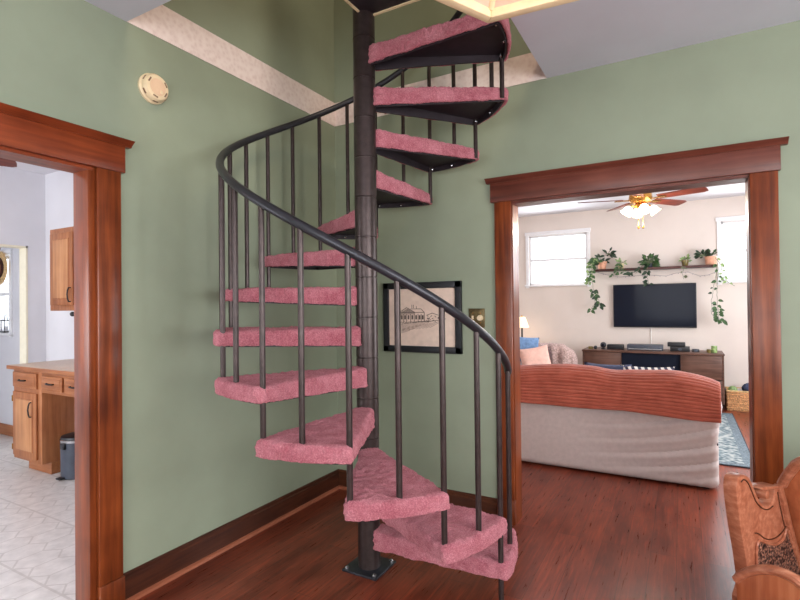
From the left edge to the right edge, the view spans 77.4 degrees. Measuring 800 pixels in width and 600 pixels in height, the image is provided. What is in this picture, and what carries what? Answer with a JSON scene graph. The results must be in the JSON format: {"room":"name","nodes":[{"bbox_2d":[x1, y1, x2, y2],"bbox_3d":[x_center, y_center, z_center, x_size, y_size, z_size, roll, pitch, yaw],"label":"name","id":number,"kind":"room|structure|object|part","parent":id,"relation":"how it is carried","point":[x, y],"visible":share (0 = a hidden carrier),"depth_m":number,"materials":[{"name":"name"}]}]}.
{"room":"stair hall","nodes":[
{"label":"stair hall","id":0,"kind":"room"},
{"bbox_2d":[0,166,45,362],"bbox_3d":[-4.740,0.090,3.380,0.120,2.790,4.170,-1,-1,29],"label":"wall","id":1,"kind":"structure","parent":0,"point":[22,193],"depth_m":5.05,"materials":[{"name":"white paint"}]},
{"bbox_2d":[0,244,27,363],"bbox_3d":[-4.027,0.474,4.633,0.130,2.030,0.955,-1,-1,29],"label":"trim","id":2,"kind":"structure","parent":1,"relation":"attached to","point":[23,250],"depth_m":5.02,"materials":[{"name":"beige paint"}]},
{"bbox_2d":[4,161,59,174],"bbox_3d":[-4.401,-1.360,3.250,6.040,0.100,4.270,-1,-1,29],"label":"ceiling","id":3,"kind":"structure","parent":0,"point":[21,166],"depth_m":4.95,"materials":[{"name":"white paint"}]},
{"bbox_2d":[0,158,16,166],"bbox_3d":[-3.444,-1.079,3.518,1.121,0.658,1.162,-1,-1,39],"label":"ceiling fan","id":4,"kind":"object","parent":3,"relation":"hanging from","point":[3,162],"visible":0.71,"depth_m":3.82,"materials":[{"name":"brown wood"}]},
{"bbox_2d":[0,171,73,424],"bbox_3d":[-3.356,0.090,5.062,6.040,2.790,0.120,-1,-1,29],"label":"wall","id":5,"kind":"structure","parent":0,"point":[59,184],"depth_m":5.14,"materials":[{"name":"white paint"}]},
{"bbox_2d":[0,248,7,284],"bbox_3d":[-4.489,-0.393,5.550,0.380,0.451,0.126,-1,-1,29],"label":"wreath","id":6,"kind":"object","parent":5,"relation":"hanging from","point":[3,261],"visible":0.96,"depth_m":5.51,"materials":[{"name":"beige wicker"}]},
{"bbox_2d":[0,249,12,336],"bbox_3d":[-4.491,-0.071,5.659,0.550,0.970,0.125,-1,-1,29],"label":"window","id":7,"kind":"structure","parent":5,"relation":"in","point":[9,252],"depth_m":5.51,"materials":[{"name":"white paint"}]},
{"bbox_2d":[0,314,8,332],"bbox_3d":[-4.382,0.257,5.557,0.100,0.206,0.085,-1,-1,29],"label":"lantern","id":8,"kind":"object","parent":7,"relation":"on","point":[6,329],"visible":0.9,"depth_m":5.54,"materials":[{"name":"black metal"}]},
{"bbox_3d":[-4.472,-0.066,5.692,0.420,0.860,0.050,-1,-1,29],"label":"sash","id":9,"kind":"part","parent":7,"relation":"part of","materials":[{"name":"white paint"}]},
{"bbox_2d":[0,423,12,436],"bbox_3d":[-4.838,1.450,5.814,2.480,0.120,0.018,-1,-1,29],"label":"baseboard","id":10,"kind":"structure","parent":5,"relation":"attached to","point":[5,429],"depth_m":5.54,"materials":[{"name":"brown wood"}]},
{"bbox_2d":[50,226,73,315],"bbox_3d":[-2.697,-0.250,4.412,0.965,0.787,0.364,-1,-1,29],"label":"upper cabinet","id":11,"kind":"object","parent":5,"relation":"attached to","point":[62,239],"visible":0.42,"depth_m":4.40,"materials":[{"name":"brown wood"}]},
{"bbox_3d":[-3.002,-0.275,4.417,0.246,0.516,0.014,-1,-1,29],"label":"door panel","id":12,"kind":"part","parent":11,"relation":"part of","materials":[{"name":"brown wood"}]},
{"bbox_2d":[0,0,337,572],"bbox_3d":[-1.857,-1.215,1.546,0.060,5.300,5.400,-1,-1,29],"label":"wall","id":13,"kind":"structure","parent":0,"point":[191,466],"depth_m":2.73,"materials":[{"name":"green paint"}]},
{"bbox_2d":[0,102,134,173],"bbox_3d":[-1.657,-0.676,1.889,0.187,0.169,1.258,-1,-1,29],"label":"trim","id":14,"kind":"structure","parent":13,"relation":"attached to","point":[26,136],"depth_m":2.13,"materials":[{"name":"brown wood"}]},
{"bbox_2d":[73,167,96,599],"bbox_3d":[-1.666,0.415,1.902,0.127,2.043,0.936,-1,-1,29],"label":"trim","id":15,"kind":"structure","parent":13,"relation":"attached to","point":[83,181],"depth_m":2.27,"materials":[{"name":"brown wood"}]},
{"bbox_2d":[95,167,124,599],"bbox_3d":[-1.602,0.415,1.865,0.035,2.042,1.156,-1,-1,29],"label":"trim","id":16,"kind":"structure","parent":13,"relation":"attached to","point":[108,275],"depth_m":2.30,"materials":[{"name":"brown wood"}]},
{"bbox_2d":[138,73,167,104],"bbox_3d":[-1.238,-1.070,2.523,0.056,0.150,0.150,-1,-1,29],"label":"smoke detector","id":17,"kind":"object","parent":13,"relation":"attached to","point":[151,86],"visible":1,"depth_m":2.50,"materials":[{"name":"beige plastic"}]},
{"bbox_2d":[123,469,338,599],"bbox_3d":[-0.891,1.370,3.106,0.018,0.138,1.720,-1,-1,29],"label":"baseboard","id":18,"kind":"structure","parent":13,"relation":"attached to","point":[139,578],"depth_m":2.84,"materials":[{"name":"brown wood"}]},
{"bbox_2d":[126,485,346,599],"bbox_3d":[-0.337,1.420,2.783,1.262,0.020,1.702,-1,-1,29],"label":"trim","id":19,"kind":"structure","parent":13,"relation":"attached to","point":[170,578],"depth_m":2.87,"materials":[{"name":"brown wood"}]},
{"bbox_2d":[127,5,545,126],"bbox_3d":[-0.212,-1.452,2.758,1.624,0.181,1.674,-1,-1,29],"label":"trim","id":20,"kind":"structure","parent":13,"relation":"attached to","point":[161,21],"depth_m":3.14,"materials":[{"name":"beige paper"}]},
{"bbox_2d":[0,406,749,599],"bbox_3d":[-1.220,1.481,3.962,10.800,0.060,10.450,-1,-1,29],"label":"floor","id":21,"kind":"structure","parent":0,"point":[581,534],"depth_m":2.83,"materials":[{"name":"red wood"}]},
{"bbox_2d":[12,370,74,473],"bbox_3d":[-3.070,1.040,4.487,0.475,0.875,0.594,-1,-1,29],"label":"base cabinet","id":22,"kind":"object","parent":21,"relation":"on","point":[40,419],"visible":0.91,"depth_m":4.24,"materials":[{"name":"brown wood"}]},
{"bbox_3d":[-3.215,1.069,4.269,0.271,0.431,0.014,-1,-1,29],"label":"door panel","id":23,"kind":"part","parent":22,"relation":"part of","materials":[{"name":"brown wood"}]},
{"bbox_3d":[-3.216,0.687,4.279,0.395,0.130,0.024,-1,-1,29],"label":"drawer","id":24,"kind":"part","parent":22,"relation":"part of","materials":[{"name":"brown wood"}]},
{"bbox_3d":[-3.212,1.069,4.275,0.395,0.555,0.024,-1,-1,29],"label":"door","id":25,"kind":"part","parent":22,"relation":"part of","materials":[{"name":"brown wood"}]},
{"bbox_3d":[-3.110,0.925,4.189,0.012,0.132,0.035,-1,-1,29],"label":"handle","id":26,"kind":"part","parent":22,"relation":"part of","materials":[{"name":"black plastic"}]},
{"bbox_2d":[6,359,73,375],"bbox_3d":[-2.502,0.527,4.177,1.858,0.129,0.579,-1,-1,29],"label":"countertop","id":27,"kind":"structure","parent":22,"relation":"on","point":[61,367],"depth_m":4.23,"materials":[{"name":"beige laminate"}]},
{"bbox_2d":[42,373,73,396],"bbox_3d":[-2.285,1.026,4.045,1.324,0.875,0.594,-1,-1,29],"label":"drawer unit","id":28,"kind":"object","parent":22,"relation":"attached to","point":[56,384],"visible":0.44,"depth_m":4.01,"materials":[{"name":"brown wood"}]},
{"bbox_3d":[-2.830,0.684,4.061,0.310,0.117,0.024,-1,-1,29],"label":"drawer","id":29,"kind":"part","parent":28,"relation":"part of","materials":[{"name":"brown wood"}]},
{"bbox_3d":[-2.523,0.679,3.888,0.315,0.117,0.024,-1,-1,29],"label":"drawer","id":30,"kind":"part","parent":28,"relation":"part of","materials":[{"name":"brown wood"}]},
{"bbox_2d":[56,432,74,480],"bbox_3d":[-2.700,1.293,4.193,0.270,0.355,0.270,0,-1,-16],"label":"trash can","id":31,"kind":"object","parent":21,"relation":"on","point":[67,441],"visible":0.54,"depth_m":4.07,"materials":[{"name":"grey metal"}]},
{"bbox_3d":[-2.749,1.194,4.071,0.062,0.050,0.020,-1,-1,29],"label":"handle","id":32,"kind":"part","parent":31,"relation":"part of","materials":[{"name":"black plastic"}]},
{"bbox_3d":[-2.701,1.133,4.196,0.256,0.035,0.256,-1,-1,29],"label":"lid","id":33,"kind":"part","parent":31,"relation":"part of","materials":[{"name":"black plastic"}]},
{"bbox_2d":[213,0,517,599],"bbox_3d":[-0.185,-0.573,2.689,1.560,4.000,1.559,-1,-1,32],"label":"spiral staircase","id":34,"kind":"structure","parent":21,"relation":"on","point":[421,524],"depth_m":2.48,"materials":[{"name":"carpet"}]},
{"bbox_3d":[-0.190,-0.995,2.693,1.515,2.780,1.515,-1,-1,29],"label":"handrail","id":35,"kind":"part","parent":34,"relation":"part of","materials":[{"name":"black metal"}]},
{"bbox_3d":[-0.163,1.421,2.671,0.210,0.012,0.210,-1,-1,29],"label":"plate","id":36,"kind":"part","parent":34,"relation":"part of","materials":[{"name":"black metal"}]},
{"bbox_2d":[521,403,721,488],"bbox_3d":[1.605,1.014,4.472,2.133,0.820,0.730,-1,-1,29],"label":"sofa","id":37,"kind":"object","parent":21,"relation":"on","point":[625,443],"visible":0.49,"depth_m":3.98,"materials":[{"name":"fabric"}]},
{"bbox_2d":[584,362,631,369],"bbox_3d":[1.829,0.766,4.422,0.400,0.404,0.181,-1,-1,34],"label":"cushion","id":38,"kind":"object","parent":37,"relation":"on","point":[615,367],"visible":0.11,"depth_m":4.42,"materials":[{"name":"blue fabric"}]},
{"bbox_2d":[520,364,720,422],"bbox_3d":[1.636,0.726,4.190,1.774,0.362,0.343,-1,-1,29],"label":"throw blanket","id":39,"kind":"object","parent":37,"relation":"on","point":[676,394],"visible":0.84,"depth_m":3.96,"materials":[{"name":"orange fabric"}]},
{"bbox_2d":[620,364,673,369],"bbox_3d":[2.098,0.786,4.247,0.420,0.446,0.197,-1,-1,29],"label":"cushion","id":40,"kind":"object","parent":37,"relation":"on","point":[626,367],"visible":0.09,"depth_m":4.27,"materials":[{"name":"fabric"}]},
{"bbox_2d":[582,347,724,405],"bbox_3d":[3.451,1.058,6.886,1.705,0.735,0.512,-1,-1,29],"label":"media console","id":41,"kind":"object","parent":21,"relation":"on","point":[710,365],"visible":0.41,"depth_m":6.60,"materials":[{"name":"brown wood"}]},
{"bbox_3d":[2.819,0.879,6.967,0.466,0.300,0.016,-1,-1,29],"label":"door","id":42,"kind":"part","parent":41,"relation":"part of","materials":[{"name":"brown wood"}]},
{"bbox_2d":[600,342,605,348],"bbox_3d":[2.888,0.647,7.094,0.084,0.104,0.088,-1,-1,29],"label":"webcam","id":43,"kind":"object","parent":41,"relation":"on","point":[602,344],"visible":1,"depth_m":7.07,"materials":[{"name":"black plastic"}]},
{"bbox_2d":[607,344,623,349],"bbox_3d":[3.053,0.662,7.070,0.214,0.070,0.124,-1,-1,29],"label":"speaker","id":44,"kind":"object","parent":41,"relation":"on","point":[609,346],"visible":1,"depth_m":7.02},
{"bbox_2d":[608,345,622,348],"bbox_3d":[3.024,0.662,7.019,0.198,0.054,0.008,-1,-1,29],"label":"cable box","id":45,"kind":"object","parent":44,"relation":"attached to","point":[609,346],"depth_m":7.01,"materials":[{"name":"black plastic"}]},
{"bbox_2d":[627,343,662,350],"bbox_3d":[3.403,0.654,6.931,0.443,0.075,0.223,-1,-1,29],"label":"cable box","id":46,"kind":"object","parent":41,"relation":"on","point":[654,347],"visible":1,"depth_m":6.85,"materials":[{"name":"grey plastic"}]},
{"bbox_2d":[670,346,689,351],"bbox_3d":[3.754,0.655,6.697,0.232,0.062,0.164,-1,-1,29],"label":"router","id":47,"kind":"object","parent":41,"relation":"on","point":[686,348],"visible":0.96,"depth_m":6.63,"materials":[{"name":"black plastic"}]},
{"bbox_2d":[667,342,684,346],"bbox_3d":[3.718,0.596,6.718,0.210,0.056,0.144,-1,-1,29],"label":"router","id":48,"kind":"object","parent":47,"relation":"on","point":[669,344],"visible":1,"depth_m":6.67,"materials":[{"name":"black plastic"}]},
{"bbox_2d":[668,343,684,345],"bbox_3d":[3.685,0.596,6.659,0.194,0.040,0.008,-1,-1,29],"label":"cable box","id":49,"kind":"object","parent":48,"relation":"attached to","point":[669,344],"depth_m":6.65,"materials":[{"name":"black plastic"}]},
{"bbox_3d":[3.855,0.862,6.383,0.438,0.300,0.016,-1,-1,29],"label":"door","id":50,"kind":"part","parent":41,"relation":"part of","materials":[{"name":"brown wood"}]},
{"bbox_2d":[711,346,716,352],"bbox_3d":[4.052,0.636,6.440,0.068,0.088,0.068,-1,-1,29],"label":"candle jar","id":51,"kind":"object","parent":41,"relation":"on","point":[713,348],"visible":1,"depth_m":6.41,"materials":[{"name":"green glass"}]},
{"bbox_3d":[3.858,1.164,6.380,0.438,0.285,0.016,-1,-1,29],"label":"door","id":52,"kind":"part","parent":41,"relation":"part of","materials":[{"name":"brown wood"}]},
{"bbox_2d":[718,413,749,468],"bbox_3d":[2.782,1.415,5.569,1.727,0.013,2.329,-1,-1,29],"label":"area rug","id":53,"kind":"object","parent":21,"relation":"on","point":[734,451],"visible":0.28,"depth_m":4.80,"materials":[{"name":"blue fabric"}]},
{"bbox_2d":[725,386,748,411],"bbox_3d":[4.419,1.280,6.438,0.374,0.261,0.317,-1,-1,29],"label":"wicker basket","id":54,"kind":"object","parent":21,"relation":"on","point":[739,401],"visible":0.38,"depth_m":6.35,"materials":[{"name":"wicker"}]},
{"bbox_2d":[728,386,737,393],"bbox_3d":[4.298,1.162,6.449,0.104,0.110,0.107,-1,-1,29],"label":"ball","id":55,"kind":"object","parent":54,"relation":"in","point":[730,387],"visible":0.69,"depth_m":6.42,"materials":[{"name":"green fabric"}]},
{"bbox_2d":[742,383,748,390],"bbox_3d":[4.464,1.130,6.378,0.170,0.136,0.170,-1,-1,29],"label":"yarn ball","id":56,"kind":"object","parent":54,"relation":"in","point":[745,387],"visible":0.34,"depth_m":6.35,"materials":[{"name":"blue fabric"}]},
{"bbox_2d":[723,456,799,599],"bbox_3d":[1.741,0.986,1.750,0.768,0.822,0.918,0,-1,-32],"label":"wooden chair","id":57,"kind":"object","parent":21,"relation":"on","point":[764,532],"visible":1,"depth_m":2.05,"materials":[{"name":"brown wood"}]},
{"bbox_3d":[1.648,1.141,2.168,0.433,0.279,0.015,0,-1,-33],"label":"carved panel","id":58,"kind":"part","parent":57,"relation":"part of","materials":[{"name":"brown wood"}]},
{"bbox_3d":[1.873,0.902,1.843,0.244,0.654,0.910,0,-1,-20],"label":"frame","id":59,"kind":"part","parent":57,"relation":"part of","materials":[{"name":"brown wood"}]},
{"bbox_3d":[1.491,1.022,6.218,0.920,0.840,1.440,-1,-1,29],"label":"loveseat","id":60,"kind":"object","parent":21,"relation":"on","visible":0},
{"bbox_2d":[520,337,538,360],"bbox_3d":[1.625,0.643,6.489,0.330,0.362,0.310,-1,-1,29],"label":"cushion","id":61,"kind":"object","parent":60,"relation":"on","point":[525,343],"visible":0.33,"depth_m":6.41,"materials":[{"name":"blue fabric"}]},
{"bbox_2d":[520,345,550,364],"bbox_3d":[1.694,0.769,6.222,0.429,0.418,0.188,-1,-1,-2],"label":"cushion","id":62,"kind":"object","parent":60,"relation":"on","point":[537,355],"visible":0.56,"depth_m":6.18,"materials":[{"name":"pink fabric"}]},
{"bbox_2d":[538,342,577,363],"bbox_3d":[2.056,0.798,6.606,0.530,0.459,0.367,-1,-1,29],"label":"knit blanket","id":63,"kind":"object","parent":60,"relation":"on","point":[558,353],"visible":0.34,"depth_m":6.45,"materials":[{"name":"beige fabric"}]},
{"bbox_3d":[1.801,1.158,7.742,0.440,0.590,0.440,-1,-1,29],"label":"side table","id":64,"kind":"object","parent":21,"relation":"on","visible":0},
{"bbox_2d":[519,315,528,336],"bbox_3d":[1.882,0.548,7.698,0.210,0.626,0.210,-1,-1,29],"label":"table lamp","id":65,"kind":"object","parent":64,"relation":"on","point":[523,323],"visible":0.59,"depth_m":7.64,"materials":[{"name":"white fabric"}]},
{"bbox_3d":[1.879,0.343,7.700,0.210,0.162,0.210,-1,-1,29],"label":"lamp shade","id":66,"kind":"part","parent":65,"relation":"part of","materials":[{"name":"beige fabric"}]},
{"bbox_2d":[84,0,799,77],"bbox_3d":[0.188,-1.494,0.336,4.700,0.210,5.500,-1,-1,29],"label":"ceiling","id":67,"kind":"structure","parent":0,"point":[578,35],"depth_m":2.50,"materials":[{"name":"paint"}]},
{"bbox_2d":[435,0,577,22],"bbox_3d":[0.348,-1.186,1.369,0.835,0.390,0.756,-1,-1,29],"label":"pendant light","id":68,"kind":"object","parent":67,"relation":"hanging from","point":[488,11],"visible":1,"depth_m":1.71,"materials":[{"name":"beige glass"}]},
{"bbox_3d":[0.349,-1.110,1.368,0.754,0.178,0.681,-1,-1,29],"label":"glass panel","id":69,"kind":"part","parent":68,"relation":"part of","materials":[{"name":"beige glass"}]},
{"bbox_2d":[334,0,799,497],"bbox_3d":[1.513,-1.241,2.780,4.720,5.300,0.060,-1,-1,29],"label":"wall","id":70,"kind":"structure","parent":0,"point":[744,87],"depth_m":3.22,"materials":[{"name":"green paint"}]},
{"bbox_2d":[339,469,496,514],"bbox_3d":[1.523,1.339,2.722,4.600,0.138,0.018,-1,-1,29],"label":"baseboard","id":71,"kind":"structure","parent":70,"relation":"attached to","point":[488,504],"depth_m":3.33,"materials":[{"name":"brown wood"}]},
{"bbox_2d":[383,281,462,353],"bbox_3d":[0.149,0.121,3.493,0.608,0.492,0.029,-1,-1,29],"label":"framed picture","id":72,"kind":"object","parent":70,"relation":"attached to","point":[419,317],"visible":0.88,"depth_m":3.48,"materials":[{"name":"paper"}]},
{"bbox_2d":[469,308,484,327],"bbox_3d":[0.502,0.119,3.294,0.112,0.126,0.030,-1,-1,29],"label":"light switch","id":73,"kind":"object","parent":70,"relation":"attached to","point":[478,315],"visible":0.8,"depth_m":3.29,"materials":[{"name":"gold metal"}]},
{"bbox_3d":[0.524,0.118,3.279,0.040,0.040,0.024,-1,-1,29],"label":"dimmer knob","id":74,"kind":"part","parent":73,"relation":"part of","materials":[{"name":"beige plastic"}]},
{"bbox_2d":[484,136,788,206],"bbox_3d":[1.277,-0.709,2.922,1.570,0.171,0.202,-1,-1,29],"label":"trim","id":75,"kind":"structure","parent":70,"relation":"attached to","point":[732,163],"depth_m":2.81,"materials":[{"name":"brown wood"}]},
{"bbox_2d":[494,170,783,524],"bbox_3d":[1.299,0.386,2.924,1.483,2.053,0.170,-1,-1,29],"label":"trim","id":76,"kind":"structure","parent":70,"relation":"attached to","point":[761,188],"depth_m":2.55,"materials":[{"name":"brown wood"}]},
{"bbox_2d":[518,183,744,216],"bbox_3d":[2.274,-1.417,5.204,5.450,0.100,4.910,-1,-1,29],"label":"ceiling","id":77,"kind":"structure","parent":0,"point":[731,190],"depth_m":6.96,"materials":[{"name":"white paint"}]},
{"bbox_2d":[577,187,708,228],"bbox_3d":[2.391,-1.041,4.983,1.162,0.658,1.121,-1,-1,29],"label":"ceiling fan","id":78,"kind":"object","parent":77,"relation":"hanging from","point":[640,200],"visible":0.83,"depth_m":4.97,"materials":[{"name":"gold metal"}]},
{"bbox_3d":[2.040,-1.006,5.104,0.430,0.034,0.131,-1,-1,13],"label":"blade","id":79,"kind":"part","parent":78,"relation":"part of","materials":[{"name":"brown wood"}]},
{"bbox_3d":[2.384,-1.007,5.398,0.131,0.034,0.430,-1,-1,-5],"label":"blade","id":80,"kind":"part","parent":78,"relation":"part of","materials":[{"name":"brown wood"}]},
{"bbox_3d":[2.282,-0.892,5.038,0.108,0.107,0.106,-1,-1,29],"label":"lamp shade","id":81,"kind":"part","parent":78,"relation":"part of","materials":[{"name":"white glass"}]},
{"bbox_3d":[2.440,-0.892,5.147,0.106,0.107,0.108,-1,-1,29],"label":"lamp shade","id":82,"kind":"part","parent":78,"relation":"part of","materials":[{"name":"white glass"}]},
{"bbox_3d":[2.392,-0.894,4.880,0.106,0.107,0.108,-1,-1,29],"label":"lamp shade","id":83,"kind":"part","parent":78,"relation":"part of","materials":[{"name":"white glass"}]},
{"bbox_3d":[2.550,-0.895,4.990,0.108,0.107,0.106,-1,-1,29],"label":"lamp shade","id":84,"kind":"part","parent":78,"relation":"part of","materials":[{"name":"white glass"}]},
{"bbox_3d":[2.770,-1.013,5.163,0.430,0.034,0.131,0,-1,-23],"label":"blade","id":85,"kind":"part","parent":78,"relation":"part of","materials":[{"name":"brown wood"}]},
{"bbox_3d":[2.665,-1.016,4.722,0.131,0.034,0.430,0,-1,-41],"label":"blade","id":86,"kind":"part","parent":78,"relation":"part of","materials":[{"name":"brown wood"}]},
{"bbox_2d":[518,196,748,386],"bbox_3d":[3.488,0.034,7.265,5.400,2.790,0.120,-1,-1,29],"label":"wall","id":87,"kind":"structure","parent":0,"point":[553,314],"depth_m":7.18,"materials":[{"name":"white paint"}]},
{"bbox_2d":[525,228,591,287],"bbox_3d":[2.461,-0.639,7.803,1.010,0.890,0.125,-1,-1,29],"label":"window","id":88,"kind":"structure","parent":87,"relation":"in","point":[528,240],"depth_m":7.81,"materials":[{"name":"white paint"}]},
{"bbox_2d":[613,283,696,327],"bbox_3d":[3.602,0.081,7.095,1.051,0.617,0.060,-1,-1,29],"label":"television","id":89,"kind":"object","parent":87,"relation":"attached to","point":[671,305],"visible":0.97,"depth_m":7.05,"materials":[{"name":"black plastic"}]},
{"bbox_2d":[595,264,715,271],"bbox_3d":[3.560,-0.443,7.041,1.526,0.032,0.198,-1,-1,29],"label":"wall shelf","id":90,"kind":"object","parent":87,"relation":"attached to","point":[689,266],"visible":0.8,"depth_m":6.92,"materials":[{"name":"brown wood"}]},
{"bbox_2d":[584,247,616,313],"bbox_3d":[2.953,-0.285,7.338,0.443,0.972,0.316,-1,-1,29],"label":"potted plant","id":91,"kind":"object","parent":90,"relation":"on","point":[601,263],"visible":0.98,"depth_m":7.31,"materials":[{"name":"green plant"}]},
{"bbox_3d":[2.981,-0.507,7.369,0.140,0.115,0.140,-1,-1,29],"label":"pot","id":92,"kind":"part","parent":91,"relation":"part of","materials":[{"name":"ceramic"}]},
{"bbox_2d":[609,258,626,276],"bbox_3d":[3.145,-0.473,7.204,0.243,0.296,0.216,-1,-1,29],"label":"potted plant","id":93,"kind":"object","parent":90,"relation":"on","point":[620,265],"visible":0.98,"depth_m":7.17,"materials":[{"name":"green plant"}]},
{"bbox_2d":[623,253,660,285],"bbox_3d":[3.409,-0.424,7.043,0.485,0.480,0.245,-1,-1,29],"label":"potted plant","id":94,"kind":"object","parent":90,"relation":"on","point":[654,262],"visible":0.99,"depth_m":6.98,"materials":[{"name":"green plant"}]},
{"bbox_2d":[597,272,714,277],"bbox_3d":[3.513,-0.361,6.942,1.491,0.126,0.012,-1,-1,29],"label":"string lights","id":95,"kind":"object","parent":90,"relation":"hanging from","point":[597,272],"visible":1,"depth_m":6.91,"materials":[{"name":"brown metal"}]},
{"bbox_2d":[679,254,691,278],"bbox_3d":[3.884,-0.459,6.800,0.172,0.352,0.202,-1,-1,29],"label":"potted plant","id":96,"kind":"object","parent":90,"relation":"on","point":[686,260],"visible":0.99,"depth_m":6.81,"materials":[{"name":"green plant"}]},
{"bbox_3d":[3.908,-0.505,6.846,0.098,0.080,0.098,-1,-1,29],"label":"pot","id":97,"kind":"part","parent":96,"relation":"part of","materials":[{"name":"green glass"}]},
{"bbox_2d":[694,249,733,324],"bbox_3d":[4.176,-0.180,6.645,0.465,1.030,0.233,-1,-1,29],"label":"potted plant","id":98,"kind":"object","parent":90,"relation":"on","point":[709,259],"visible":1,"depth_m":6.58,"materials":[{"name":"green plant"}]},
{"bbox_3d":[4.171,-0.527,6.698,0.148,0.115,0.148,-1,-1,29],"label":"pot","id":99,"kind":"part","parent":98,"relation":"part of","materials":[{"name":"ceramic"}]},
{"bbox_2d":[716,215,746,284],"bbox_3d":[4.713,-0.667,6.533,0.990,0.910,0.125,-1,-1,29],"label":"window","id":100,"kind":"structure","parent":87,"relation":"in","point":[731,219],"depth_m":6.71,"materials":[{"name":"white paint"}]}
]}

